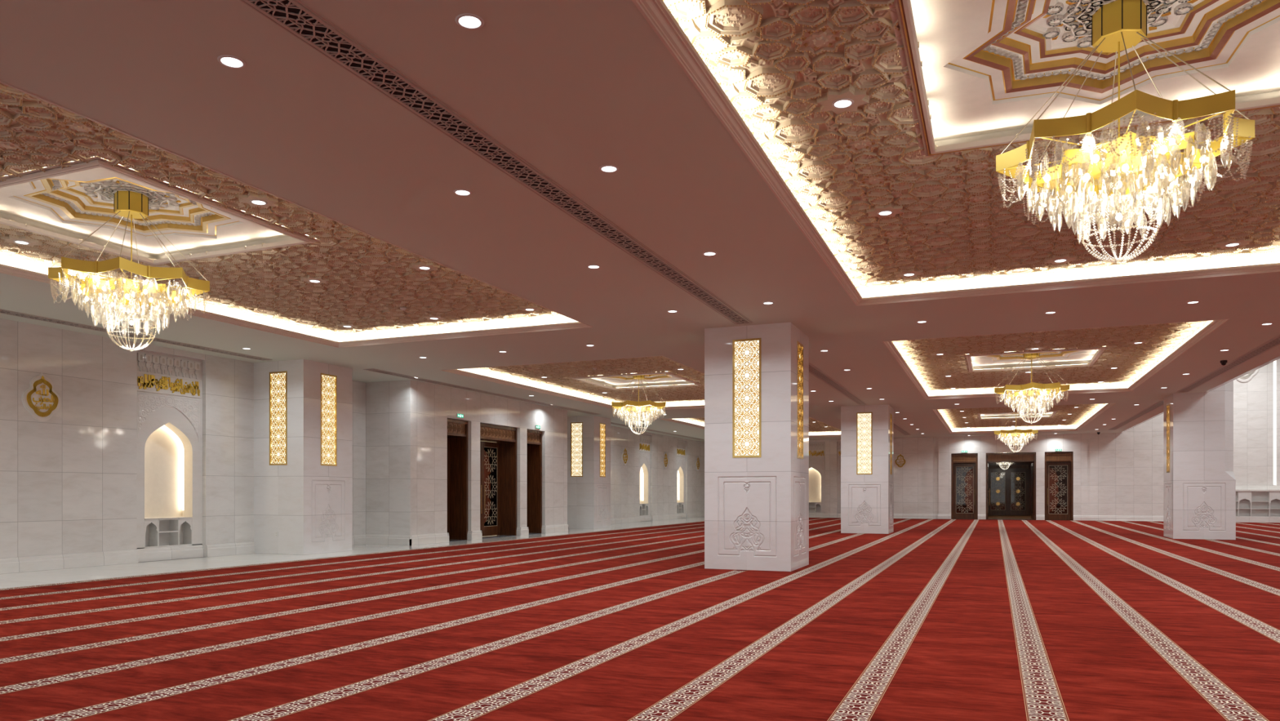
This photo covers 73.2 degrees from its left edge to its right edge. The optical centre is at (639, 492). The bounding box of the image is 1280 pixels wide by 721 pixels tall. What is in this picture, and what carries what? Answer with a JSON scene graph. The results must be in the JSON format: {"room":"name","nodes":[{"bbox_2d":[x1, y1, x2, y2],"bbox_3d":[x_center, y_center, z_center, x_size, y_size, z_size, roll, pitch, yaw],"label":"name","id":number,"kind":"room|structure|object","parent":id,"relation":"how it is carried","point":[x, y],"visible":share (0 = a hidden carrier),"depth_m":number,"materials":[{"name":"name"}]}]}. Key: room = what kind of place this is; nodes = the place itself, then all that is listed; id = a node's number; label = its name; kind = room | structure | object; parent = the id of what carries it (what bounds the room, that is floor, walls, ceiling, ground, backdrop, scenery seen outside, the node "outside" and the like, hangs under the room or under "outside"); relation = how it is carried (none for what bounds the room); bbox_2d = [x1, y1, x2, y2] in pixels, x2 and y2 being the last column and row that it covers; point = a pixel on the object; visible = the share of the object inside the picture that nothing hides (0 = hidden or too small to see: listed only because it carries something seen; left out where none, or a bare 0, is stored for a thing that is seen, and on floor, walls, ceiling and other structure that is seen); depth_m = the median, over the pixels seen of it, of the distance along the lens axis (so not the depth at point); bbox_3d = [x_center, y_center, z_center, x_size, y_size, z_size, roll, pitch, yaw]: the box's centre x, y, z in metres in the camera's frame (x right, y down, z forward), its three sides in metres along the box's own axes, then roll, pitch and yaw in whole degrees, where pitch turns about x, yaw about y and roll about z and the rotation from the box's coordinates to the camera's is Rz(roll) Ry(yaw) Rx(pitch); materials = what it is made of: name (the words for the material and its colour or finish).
{"room":"mosque","nodes":[
{"label":"mosque","id":0,"kind":"room"},
{"bbox_2d":[0,318,704,562],"bbox_3d":[-6.987,-0.875,28.161,0.110,4.750,58.800,0,0,22],"label":"wall","id":1,"kind":"structure","parent":0,"point":[68,479],"depth_m":18.04,"materials":[{"name":"stone"}]},
{"bbox_2d":[21,373,61,421],"bbox_3d":[-11.594,-1.860,16.712,0.059,0.940,0.730,0,0,22],"label":"wall medallion","id":2,"kind":"object","parent":1,"relation":"attached to","point":[40,399],"visible":1,"depth_m":16.68,"materials":[{"name":"gold metal"}]},
{"bbox_2d":[137,349,202,548],"bbox_3d":[-10.783,-0.810,19.515,0.452,4.620,1.760,0,0,22],"label":"niche","id":3,"kind":"object","parent":1,"relation":"attached to","point":[170,387],"visible":1,"depth_m":19.67,"materials":[{"name":"stone"}]},
{"bbox_2d":[165,426,183,510],"bbox_3d":[-10.930,-0.623,19.575,0.085,2.040,1.287,0,0,22],"label":"light","id":4,"kind":"object","parent":3,"relation":"attached to","point":[174,443],"depth_m":20.02,"materials":[{"name":"white"}]},
{"bbox_2d":[0,511,704,573],"bbox_3d":[-6.226,1.354,27.849,1.755,0.292,58.800,0,0,22],"label":"baseboard","id":5,"kind":"structure","parent":1,"relation":"attached to","point":[51,562],"depth_m":19.84,"materials":[{"name":"stone"}]},
{"bbox_2d":[365,379,567,540],"bbox_3d":[-5.465,-0.875,29.617,1.600,4.750,9.850,0,0,22],"label":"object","id":6,"kind":"structure","parent":1,"relation":"in","point":[406,420],"depth_m":25.72,"materials":[{"name":"stone"}]},
{"bbox_2d":[447,418,467,539],"bbox_3d":[-6.147,-0.402,27.232,0.810,3.796,1.320,0,0,22],"label":"door","id":7,"kind":"structure","parent":6,"relation":"attached to","point":[457,430],"depth_m":27.76,"materials":[{"name":"brown wood"}]},
{"bbox_2d":[456,413,463,417],"bbox_3d":[-5.641,-2.425,27.035,0.036,0.120,0.340,0,0,22],"label":"exit sign","id":8,"kind":"object","parent":6,"relation":"attached to","point":[460,415],"visible":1,"depth_m":27.00,"materials":[{"name":"green plastic"}]},
{"bbox_2d":[480,422,517,536],"bbox_3d":[-5.213,-0.402,29.508,0.810,3.796,2.560,0,0,22],"label":"door","id":9,"kind":"structure","parent":6,"relation":"attached to","point":[499,457],"depth_m":30.48,"materials":[{"name":"brown wood"}]},
{"bbox_2d":[527,429,542,533],"bbox_3d":[-4.287,-0.402,31.765,0.810,3.796,1.340,0,0,22],"label":"door","id":10,"kind":"structure","parent":6,"relation":"attached to","point":[534,437],"depth_m":32.28,"materials":[{"name":"brown wood"}]},
{"bbox_2d":[621,446,627,465],"bbox_3d":[-0.751,-1.860,43.135,0.059,0.940,0.730,0,0,22],"label":"wall medallion","id":11,"kind":"object","parent":1,"relation":"attached to","point":[624,455],"visible":1,"depth_m":43.06,"materials":[{"name":"gold metal"}]},
{"bbox_2d":[640,433,650,515],"bbox_3d":[0.052,-0.810,45.918,0.452,4.620,1.760,0,0,22],"label":"niche","id":12,"kind":"object","parent":1,"relation":"attached to","point":[645,439],"visible":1,"depth_m":46.43,"materials":[{"name":"stone"}]},
{"bbox_2d":[640,466,643,500],"bbox_3d":[-0.095,-0.623,45.978,0.085,2.040,1.287,0,0,22],"label":"light","id":13,"kind":"object","parent":12,"relation":"attached to","point":[642,468],"depth_m":46.57,"materials":[{"name":"white"}]},
{"bbox_2d":[662,452,667,468],"bbox_3d":[1.435,-1.860,48.463,0.059,0.940,0.730,0,0,22],"label":"wall medallion","id":14,"kind":"object","parent":1,"relation":"attached to","point":[664,459],"visible":1,"depth_m":48.42,"materials":[{"name":"gold metal"}]},
{"bbox_2d":[676,440,685,513],"bbox_3d":[2.235,-0.810,51.237,0.452,4.620,1.760,0,0,22],"label":"niche","id":15,"kind":"object","parent":1,"relation":"attached to","point":[681,451],"visible":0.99,"depth_m":51.72,"materials":[{"name":"stone"}]},
{"bbox_2d":[677,470,679,499],"bbox_3d":[2.088,-0.623,51.298,0.085,2.040,1.287,0,0,22],"label":"light","id":16,"kind":"object","parent":15,"relation":"attached to","point":[677,470],"depth_m":51.89,"materials":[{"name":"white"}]},
{"bbox_2d":[695,455,699,471],"bbox_3d":[3.607,-1.860,53.755,0.059,0.940,0.730,0,0,22],"label":"wall medallion","id":17,"kind":"object","parent":1,"relation":"attached to","point":[697,462],"visible":1,"depth_m":53.66,"materials":[{"name":"gold metal"}]},
{"bbox_2d":[0,516,704,588],"bbox_3d":[8.814,1.550,21.677,34.150,0.100,58.800,0,0,22],"label":"floor","id":18,"kind":"structure","parent":0,"point":[86,573],"depth_m":18.50,"materials":[{"name":"stone"}]},
{"bbox_2d":[253,359,352,555],"bbox_3d":[-8.581,-0.875,22.018,1.606,4.750,1.726,0,0,22],"label":"pier","id":19,"kind":"object","parent":18,"relation":"on","point":[303,408],"visible":1,"depth_m":21.37,"materials":[{"name":"white stone"}]},
{"bbox_2d":[567,415,610,528],"bbox_3d":[-2.341,-0.875,37.222,1.606,4.750,1.726,0,0,22],"label":"pier","id":20,"kind":"object","parent":18,"relation":"on","point":[588,437],"visible":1,"depth_m":36.45,"materials":[{"name":"white stone"}]},
{"bbox_2d":[0,517,1279,720],"bbox_3d":[10.094,1.494,21.081,31.330,0.012,58.670,0,0,22],"label":"carpet","id":21,"kind":"object","parent":18,"relation":"on","point":[925,619],"visible":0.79,"depth_m":9.22,"materials":[{"name":"red carpet"}]},
{"bbox_2d":[704,322,808,571],"bbox_3d":[2.398,-0.875,17.513,1.732,4.750,1.726,0,0,22],"label":"pillar","id":22,"kind":"structure","parent":18,"relation":"on","point":[757,376],"depth_m":16.77,"materials":[{"name":"white stone"}]},
{"bbox_2d":[840,404,893,533],"bbox_3d":[8.637,-0.875,32.717,1.732,4.750,1.726,0,0,22],"label":"pillar","id":23,"kind":"structure","parent":18,"relation":"on","point":[867,431],"depth_m":31.95,"materials":[{"name":"white stone"}]},
{"bbox_2d":[1163,380,1235,539],"bbox_3d":[18.553,-3.250,28.652,1.726,9.500,1.720,0,0,22],"label":"pillar","id":24,"kind":"structure","parent":18,"relation":"on","point":[1199,481],"depth_m":27.91,"materials":[{"name":"stone"}]},
{"bbox_2d":[1235,489,1279,522],"bbox_3d":[31.305,0.660,44.021,3.000,1.680,0.380,0,0,22],"label":"shelf","id":25,"kind":"object","parent":18,"relation":"on","point":[1251,505],"visible":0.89,"depth_m":43.99,"materials":[{"name":"stone"}]},
{"bbox_2d":[0,0,1279,442],"bbox_3d":[3.878,-3.272,23.702,23.380,0.045,58.800,0,0,22],"label":"ceiling","id":26,"kind":"structure","parent":0,"point":[573,88],"depth_m":9.19,"materials":[{"name":"paint"}]},
{"bbox_2d":[0,308,271,360],"bbox_3d":[-11.953,-3.244,14.071,0.362,0.012,15.048,0,0,22],"label":"ceiling vent","id":27,"kind":"object","parent":26,"relation":"in","point":[2,311],"visible":0.98,"depth_m":17.59,"materials":[{"name":"metal"}]},
{"bbox_2d":[217,54,246,68],"bbox_3d":[-3.075,-3.245,6.494,0.198,0.009,0.198,0,0,22],"label":"recessed light","id":28,"kind":"object","parent":26,"relation":"in","point":[230,61],"visible":1,"depth_m":6.48,"materials":[{"name":"white plastic"}]},
{"bbox_2d":[0,80,593,347],"bbox_3d":[-6.630,-3.577,11.238,6.444,0.666,14.910,0,0,22],"label":"coffer","id":29,"kind":"object","parent":26,"relation":"attached to","point":[62,169],"visible":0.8,"depth_m":12.56,"materials":[{"name":"paint"}]},
{"bbox_2d":[0,235,41,246],"bbox_3d":[-8.656,-3.528,12.070,0.434,0.050,0.434,0,0,22],"label":"recessed light","id":30,"kind":"object","parent":29,"relation":"attached to","point":[20,241],"visible":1,"depth_m":12.03,"materials":[{"name":"white plastic"}]},
{"bbox_2d":[48,191,209,351],"bbox_3d":[-6.630,-2.880,11.238,1.691,2.060,1.691,0,0,0],"label":"chandelier","id":31,"kind":"object","parent":29,"relation":"hanging from","point":[116,291],"visible":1,"depth_m":11.06,"materials":[{"name":"gold metal"}]},
{"bbox_2d":[238,193,278,208],"bbox_3d":[-4.604,-3.528,10.407,0.434,0.050,0.434,0,0,22],"label":"recessed light","id":32,"kind":"object","parent":29,"relation":"attached to","point":[253,200],"visible":1,"depth_m":10.37,"materials":[{"name":"white plastic"}]},
{"bbox_2d":[300,275,328,284],"bbox_3d":[-5.385,-3.528,14.273,0.434,0.050,0.434,0,0,22],"label":"recessed light","id":33,"kind":"object","parent":29,"relation":"attached to","point":[310,279],"visible":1,"depth_m":14.22,"materials":[{"name":"white plastic"}]},
{"bbox_2d":[336,322,358,328],"bbox_3d":[-6.162,-3.528,18.148,0.434,0.050,0.434,0,0,22],"label":"recessed light","id":34,"kind":"object","parent":29,"relation":"attached to","point":[342,325],"visible":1,"depth_m":18.09,"materials":[{"name":"white plastic"}]},
{"bbox_2d":[409,262,439,271],"bbox_3d":[-3.359,-3.528,13.441,0.434,0.050,0.434,0,0,22],"label":"recessed light","id":35,"kind":"object","parent":29,"relation":"attached to","point":[420,266],"visible":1,"depth_m":13.39,"materials":[{"name":"white plastic"}]},
{"bbox_2d":[422,314,445,319],"bbox_3d":[-4.136,-3.528,17.316,0.434,0.050,0.434,0,0,22],"label":"recessed light","id":36,"kind":"object","parent":29,"relation":"attached to","point":[431,317],"visible":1,"depth_m":17.27,"materials":[{"name":"white plastic"}]},
{"bbox_2d":[517,305,542,311],"bbox_3d":[-2.110,-3.528,16.485,0.434,0.050,0.434,0,0,22],"label":"recessed light","id":37,"kind":"object","parent":29,"relation":"attached to","point":[527,308],"visible":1,"depth_m":16.43,"materials":[{"name":"white plastic"}]},
{"bbox_2d":[453,189,471,195],"bbox_3d":[-1.917,-3.245,9.315,0.198,0.009,0.198,0,0,22],"label":"recessed light","id":38,"kind":"object","parent":26,"relation":"in","point":[459,192],"visible":1,"depth_m":9.30,"materials":[{"name":"white plastic"}]},
{"bbox_2d":[455,13,484,29],"bbox_3d":[-1.173,-3.245,5.940,0.198,0.009,0.198,0,0,22],"label":"recessed light","id":39,"kind":"object","parent":26,"relation":"in","point":[466,20],"visible":1,"depth_m":5.93,"materials":[{"name":"white plastic"}]},
{"bbox_2d":[362,368,599,414],"bbox_3d":[-4.449,-3.244,29.065,0.362,0.012,14.048,0,0,22],"label":"ceiling vent","id":40,"kind":"object","parent":26,"relation":"in","point":[372,369],"visible":1,"depth_m":26.91,"materials":[{"name":"metal"}]},
{"bbox_2d":[239,0,752,324],"bbox_3d":[-0.865,-3.244,9.521,0.362,0.012,15.048,0,0,22],"label":"ceiling vent","id":41,"kind":"object","parent":26,"relation":"in","point":[291,15],"visible":1,"depth_m":7.57,"materials":[{"name":"metal"}]},
{"bbox_2d":[439,355,704,410],"bbox_3d":[-0.041,-3.577,27.294,6.444,0.666,12.504,0,0,22],"label":"coffer","id":42,"kind":"object","parent":26,"relation":"attached to","point":[577,380],"visible":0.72,"depth_m":27.13,"materials":[{"name":"paint"}]},
{"bbox_2d":[536,374,551,377],"bbox_3d":[-2.899,-3.528,26.099,0.434,0.050,0.434,0,0,22],"label":"recessed light","id":43,"kind":"object","parent":42,"relation":"attached to","point":[543,375],"visible":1,"depth_m":26.05,"materials":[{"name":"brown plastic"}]},
{"bbox_2d":[597,391,611,393],"bbox_3d":[-1.236,-3.528,30.151,0.434,0.050,0.434,0,0,22],"label":"recessed light","id":44,"kind":"object","parent":42,"relation":"attached to","point":[600,392],"visible":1,"depth_m":30.06,"materials":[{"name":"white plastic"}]},
{"bbox_2d":[611,374,666,434],"bbox_3d":[-0.041,-2.880,27.294,1.691,2.060,1.691,0,0,0],"label":"chandelier","id":45,"kind":"object","parent":42,"relation":"hanging from","point":[638,410],"visible":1,"depth_m":27.01,"materials":[{"name":"gold metal"}]},
{"bbox_2d":[672,366,688,370],"bbox_3d":[1.153,-3.528,24.437,0.434,0.050,0.434,0,0,22],"label":"recessed light","id":46,"kind":"object","parent":42,"relation":"attached to","point":[681,367],"visible":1,"depth_m":24.34,"materials":[{"name":"white plastic"}]},
{"bbox_2d":[586,264,600,268],"bbox_3d":[-0.664,-3.245,12.368,0.198,0.009,0.198,0,0,22],"label":"recessed light","id":47,"kind":"object","parent":26,"relation":"in","point":[591,266],"visible":1,"depth_m":12.35,"materials":[{"name":"white plastic"}]},
{"bbox_2d":[599,164,618,173],"bbox_3d":[-0.310,-3.245,8.634,0.198,0.009,0.198,0,0,22],"label":"recessed light","id":48,"kind":"object","parent":26,"relation":"in","point":[606,168],"visible":1,"depth_m":8.62,"materials":[{"name":"white plastic"}]},
{"bbox_2d":[610,422,703,439],"bbox_3d":[0.886,-3.244,45.359,0.362,0.012,15.048,0,0,22],"label":"ceiling vent","id":49,"kind":"object","parent":26,"relation":"in","point":[617,424],"visible":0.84,"depth_m":45.37,"materials":[{"name":"metal"}]},
{"bbox_2d":[666,310,677,312],"bbox_3d":[0.581,-3.245,15.403,0.198,0.009,0.198,0,0,22],"label":"recessed light","id":50,"kind":"object","parent":26,"relation":"in","point":[668,311],"visible":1,"depth_m":15.40,"materials":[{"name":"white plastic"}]},
{"bbox_2d":[702,251,716,255],"bbox_3d":[0.946,-3.245,11.696,0.198,0.009,0.198,0,0,22],"label":"recessed light","id":51,"kind":"object","parent":26,"relation":"in","point":[707,253],"visible":1,"depth_m":11.68,"materials":[{"name":"white plastic"}]},
{"bbox_2d":[660,416,840,436],"bbox_3d":[6.576,-3.577,43.419,6.444,0.666,14.910,0,0,22],"label":"coffer","id":52,"kind":"object","parent":26,"relation":"attached to","point":[815,429],"visible":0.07,"depth_m":44.76,"materials":[{"name":"paint"}]},
{"bbox_2d":[762,301,773,304],"bbox_3d":[2.191,-3.245,14.731,0.198,0.009,0.198,0,0,22],"label":"recessed light","id":53,"kind":"object","parent":26,"relation":"in","point":[766,302],"visible":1,"depth_m":14.73,"materials":[{"name":"white plastic"}]},
{"bbox_2d":[808,362,866,404],"bbox_3d":[5.482,-3.244,24.989,0.362,0.012,14.048,0,0,22],"label":"ceiling vent","id":54,"kind":"object","parent":26,"relation":"in","point":[814,371],"visible":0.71,"depth_m":25.65,"materials":[{"name":"metal"}]},
{"bbox_2d":[893,422,911,435],"bbox_3d":[12.050,-3.244,40.994,0.362,0.012,15.048,0,0,22],"label":"ceiling vent","id":55,"kind":"object","parent":26,"relation":"in","point":[903,431],"visible":0.38,"depth_m":44.22,"materials":[{"name":"metal"}]},
{"bbox_2d":[631,0,1279,306],"bbox_3d":[3.854,-3.577,6.936,6.393,0.666,14.910,0,0,22],"label":"coffer","id":56,"kind":"object","parent":26,"relation":"attached to","point":[948,85],"visible":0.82,"depth_m":8.21,"materials":[{"name":"paint"}]},
{"bbox_2d":[817,88,868,114],"bbox_3d":[1.828,-3.528,7.768,0.434,0.050,0.434,0,0,22],"label":"recessed light","id":57,"kind":"object","parent":56,"relation":"attached to","point":[846,100],"visible":1,"depth_m":7.74,"materials":[{"name":"white plastic"}]},
{"bbox_2d":[866,203,903,218],"bbox_3d":[3.073,-3.528,10.802,0.434,0.050,0.434,0,0,22],"label":"recessed light","id":58,"kind":"object","parent":56,"relation":"attached to","point":[889,210],"visible":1,"depth_m":10.77,"materials":[{"name":"white plastic"}]},
{"bbox_2d":[894,268,924,277],"bbox_3d":[4.322,-3.528,13.846,0.434,0.050,0.434,0,0,22],"label":"recessed light","id":59,"kind":"object","parent":56,"relation":"attached to","point":[911,273],"visible":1,"depth_m":13.80,"materials":[{"name":"white plastic"}]},
{"bbox_2d":[1044,253,1076,264],"bbox_3d":[6.348,-3.528,13.014,0.434,0.050,0.434,0,0,22],"label":"recessed light","id":60,"kind":"object","parent":56,"relation":"attached to","point":[1066,258],"visible":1,"depth_m":12.97,"materials":[{"name":"white plastic"}]},
{"bbox_2d":[995,0,1254,263],"bbox_3d":[3.854,-2.880,6.936,1.691,2.060,1.691,0,0,45],"label":"chandelier","id":61,"kind":"object","parent":56,"relation":"hanging from","point":[1129,163],"visible":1,"depth_m":6.76,"materials":[{"name":"gold metal"}]},
{"bbox_2d":[1213,237,1252,248],"bbox_3d":[8.374,-3.528,12.183,0.434,0.050,0.434,0,0,22],"label":"recessed light","id":62,"kind":"object","parent":56,"relation":"attached to","point":[1235,243],"visible":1,"depth_m":12.15,"materials":[{"name":"white plastic"}]},
{"bbox_2d":[932,403,1115,433],"bbox_3d":[17.060,-3.577,39.117,6.393,0.666,14.910,0,0,22],"label":"coffer","id":63,"kind":"object","parent":26,"relation":"attached to","point":[983,420],"visible":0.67,"depth_m":40.81,"materials":[{"name":"paint"}]},
{"bbox_2d":[994,413,1038,447],"bbox_3d":[17.060,-2.880,39.117,1.691,2.060,1.691,0,0,0],"label":"chandelier","id":64,"kind":"object","parent":63,"relation":"hanging from","point":[1019,433],"visible":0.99,"depth_m":38.81,"materials":[{"name":"gold metal"}]},
{"bbox_2d":[1044,311,1056,313],"bbox_3d":[7.385,-3.245,15.507,0.198,0.009,0.198,0,0,22],"label":"recessed light","id":65,"kind":"object","parent":26,"relation":"in","point":[1049,312],"visible":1,"depth_m":15.47,"materials":[{"name":"white plastic"}]},
{"bbox_2d":[882,319,1228,399],"bbox_3d":[10.443,-3.577,22.992,6.393,0.666,12.504,0,0,22],"label":"coffer","id":66,"kind":"object","parent":26,"relation":"attached to","point":[980,363],"visible":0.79,"depth_m":22.77,"materials":[{"name":"paint"}]},
{"bbox_2d":[930,351,949,355],"bbox_3d":[7.585,-3.528,21.797,0.434,0.050,0.434,0,0,22],"label":"recessed light","id":67,"kind":"object","parent":66,"relation":"attached to","point":[936,353],"visible":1,"depth_m":21.73,"materials":[{"name":"white plastic"}]},
{"bbox_2d":[940,373,955,377],"bbox_3d":[9.248,-3.528,25.849,0.434,0.050,0.434,0,0,22],"label":"recessed light","id":68,"kind":"object","parent":66,"relation":"attached to","point":[944,375],"visible":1,"depth_m":25.78,"materials":[{"name":"white plastic"}]},
{"bbox_2d":[946,386,959,389],"bbox_3d":[10.493,-3.528,28.884,0.434,0.050,0.434,0,0,22],"label":"recessed light","id":69,"kind":"object","parent":66,"relation":"attached to","point":[955,387],"visible":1,"depth_m":28.82,"materials":[{"name":"white plastic"}]},
{"bbox_2d":[1020,369,1036,373],"bbox_3d":[11.274,-3.528,25.018,0.434,0.050,0.434,0,0,22],"label":"recessed light","id":70,"kind":"object","parent":66,"relation":"attached to","point":[1025,371],"visible":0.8,"depth_m":24.98,"materials":[{"name":"white plastic"}]},
{"bbox_2d":[994,352,1069,423],"bbox_3d":[10.443,-2.880,22.992,1.691,2.060,1.691,0,0,0],"label":"chandelier","id":71,"kind":"object","parent":66,"relation":"hanging from","point":[1018,393],"visible":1,"depth_m":22.74,"materials":[{"name":"gold metal"}]},
{"bbox_2d":[1025,346,1044,350],"bbox_3d":[9.611,-3.528,20.966,0.434,0.050,0.434,0,0,22],"label":"recessed light","id":72,"kind":"object","parent":66,"relation":"attached to","point":[1032,348],"visible":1,"depth_m":20.91,"materials":[{"name":"white plastic"}]},
{"bbox_2d":[1092,380,1108,382],"bbox_3d":[14.545,-3.528,27.221,0.434,0.050,0.434,0,0,22],"label":"recessed light","id":73,"kind":"object","parent":66,"relation":"attached to","point":[1096,381],"visible":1,"depth_m":27.15,"materials":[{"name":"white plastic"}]},
{"bbox_2d":[1104,365,1123,368],"bbox_3d":[13.300,-3.528,24.186,0.434,0.050,0.434,0,0,22],"label":"recessed light","id":74,"kind":"object","parent":66,"relation":"attached to","point":[1111,366],"visible":1,"depth_m":24.13,"materials":[{"name":"white plastic"}]},
{"bbox_2d":[1127,339,1149,344],"bbox_3d":[11.637,-3.528,20.134,0.434,0.050,0.434,0,0,22],"label":"recessed light","id":75,"kind":"object","parent":66,"relation":"attached to","point":[1141,341],"visible":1,"depth_m":20.07,"materials":[{"name":"white plastic"}]},
{"bbox_2d":[1108,400,1163,430],"bbox_3d":[21.315,-3.244,37.192,0.362,0.012,15.048,0,0,22],"label":"ceiling vent","id":76,"kind":"object","parent":26,"relation":"in","point":[1159,403],"visible":0.95,"depth_m":35.84,"materials":[{"name":"metal"}]},
{"bbox_2d":[1186,300,1199,303],"bbox_3d":[9.416,-3.245,14.674,0.198,0.009,0.198,0,0,22],"label":"recessed light","id":77,"kind":"object","parent":26,"relation":"in","point":[1195,301],"visible":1,"depth_m":14.68,"materials":[{"name":"white plastic"}]},
{"bbox_2d":[1220,360,1226,365],"bbox_3d":[14.320,-3.190,21.147,0.150,0.120,0.150,0,0,22],"label":"dome camera","id":78,"kind":"object","parent":26,"relation":"attached to","point":[1223,362],"visible":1,"depth_m":21.11,"materials":[{"name":"black plastic"}]},
{"bbox_2d":[1176,334,1279,392],"bbox_3d":[14.748,-3.244,21.188,0.362,0.012,14.048,0,0,22],"label":"ceiling vent","id":79,"kind":"object","parent":26,"relation":"in","point":[1268,344],"visible":1,"depth_m":21.49,"materials":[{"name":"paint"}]},
{"bbox_2d":[1260,322,1272,324],"bbox_3d":[12.042,-3.245,16.558,0.198,0.009,0.198,0,0,22],"label":"recessed light","id":80,"kind":"object","parent":26,"relation":"in","point":[1268,323],"visible":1,"depth_m":16.52,"materials":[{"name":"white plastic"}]},
{"bbox_2d":[953,451,1067,519],"bbox_3d":[23.003,-0.375,53.686,7.800,3.950,11.000,0,0,22],"label":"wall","id":81,"kind":"structure","parent":0,"point":[958,481],"depth_m":58.50,"materials":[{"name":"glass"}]},
{"bbox_2d":[448,518,1049,542],"bbox_3d":[7.386,1.498,39.360,37.656,0.004,5.889,0,0,-35],"label":"trim","id":82,"kind":"structure","parent":81,"relation":"attached to","point":[495,535],"depth_m":30.03,"materials":[{"name":"grey stone"}]},
{"bbox_2d":[995,462,1013,466],"bbox_3d":[22.364,-2.460,52.867,1.691,2.060,1.691,0,0,0],"label":"chandelier","id":83,"kind":"object","parent":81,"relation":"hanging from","point":[996,462],"visible":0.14,"depth_m":52.73,"materials":[{"name":"gold metal"}]},
{"bbox_2d":[988,462,1030,515],"bbox_3d":[25.019,-0.252,58.599,2.700,3.496,0.180,0,0,22],"label":"door","id":84,"kind":"structure","parent":81,"relation":"in","point":[1015,468],"depth_m":58.57,"materials":[{"name":"brown wood"}]},
{"bbox_2d":[808,358,1279,515],"bbox_3d":[20.006,-3.250,48.885,34.100,9.500,0.280,0,0,22],"label":"wall","id":85,"kind":"structure","parent":0,"point":[1115,473],"depth_m":46.80,"materials":[{"name":"stone"}]},
{"bbox_2d":[808,441,825,512],"bbox_3d":[10.568,-0.810,53.043,1.760,4.620,0.452,0,0,22],"label":"niche","id":86,"kind":"object","parent":85,"relation":"attached to","point":[816,449],"visible":0.62,"depth_m":52.84,"materials":[{"name":"stone"}]},
{"bbox_2d":[837,441,840,512],"bbox_3d":[12.844,-0.810,52.109,1.760,4.620,0.452,0,0,22],"label":"niche","id":87,"kind":"object","parent":85,"relation":"attached to","point":[838,442],"visible":0.11,"depth_m":52.22,"materials":[{"name":"stone"}]},
{"bbox_2d":[893,453,906,468],"bbox_3d":[15.334,-1.900,50.748,0.730,0.940,0.059,0,0,22],"label":"wall medallion","id":88,"kind":"object","parent":85,"relation":"attached to","point":[900,461],"visible":1,"depth_m":50.73,"materials":[{"name":"gold metal"}]},
{"bbox_2d":[951,453,977,519],"bbox_3d":[18.768,-0.387,49.820,1.420,3.766,0.830,0,0,22],"label":"door","id":89,"kind":"structure","parent":85,"relation":"in","point":[963,459],"depth_m":49.69,"materials":[{"name":"brown wood"}]},
{"bbox_2d":[808,512,1163,520],"bbox_3d":[17.097,1.354,50.027,27.850,0.292,0.275,0,0,22],"label":"baseboard","id":90,"kind":"structure","parent":85,"relation":"attached to","point":[1095,517],"depth_m":47.79,"materials":[{"name":"stone"}]},
{"bbox_2d":[986,452,1035,519],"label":"door frame","id":91,"kind":"structure","parent":85,"relation":"in","point":[1012,456],"depth_m":48.77,"materials":[{"name":"brown wood"}]},
{"bbox_2d":[1044,451,1073,519],"bbox_3d":[23.274,-0.387,47.971,1.420,3.766,0.830,0,0,22],"label":"door","id":92,"kind":"structure","parent":85,"relation":"in","point":[1062,458],"depth_m":47.84,"materials":[{"name":"brown wood"}]},
{"bbox_2d":[1236,368,1258,382],"bbox_3d":[31.034,-6.522,44.282,1.278,1.645,0.103,0,0,22],"label":"wall medallion","id":93,"kind":"object","parent":85,"relation":"attached to","point":[1248,376],"visible":0.16,"depth_m":44.20,"materials":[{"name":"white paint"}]},
{"bbox_2d":[1273,360,1275,484],"bbox_3d":[32.311,-4.160,43.889,0.110,7.480,0.040,0,0,22],"label":"light","id":94,"kind":"object","parent":85,"relation":"attached to","point":[1274,362],"visible":0.64,"depth_m":43.87,"materials":[{"name":"white"}]},
{"bbox_2d":[1120,355,1279,432],"bbox_3d":[14.749,-5.625,19.241,0.120,4.750,58.800,0,0,22],"label":"wall","id":95,"kind":"structure","parent":0,"point":[1277,357],"depth_m":24.80,"materials":[{"name":"paint"}]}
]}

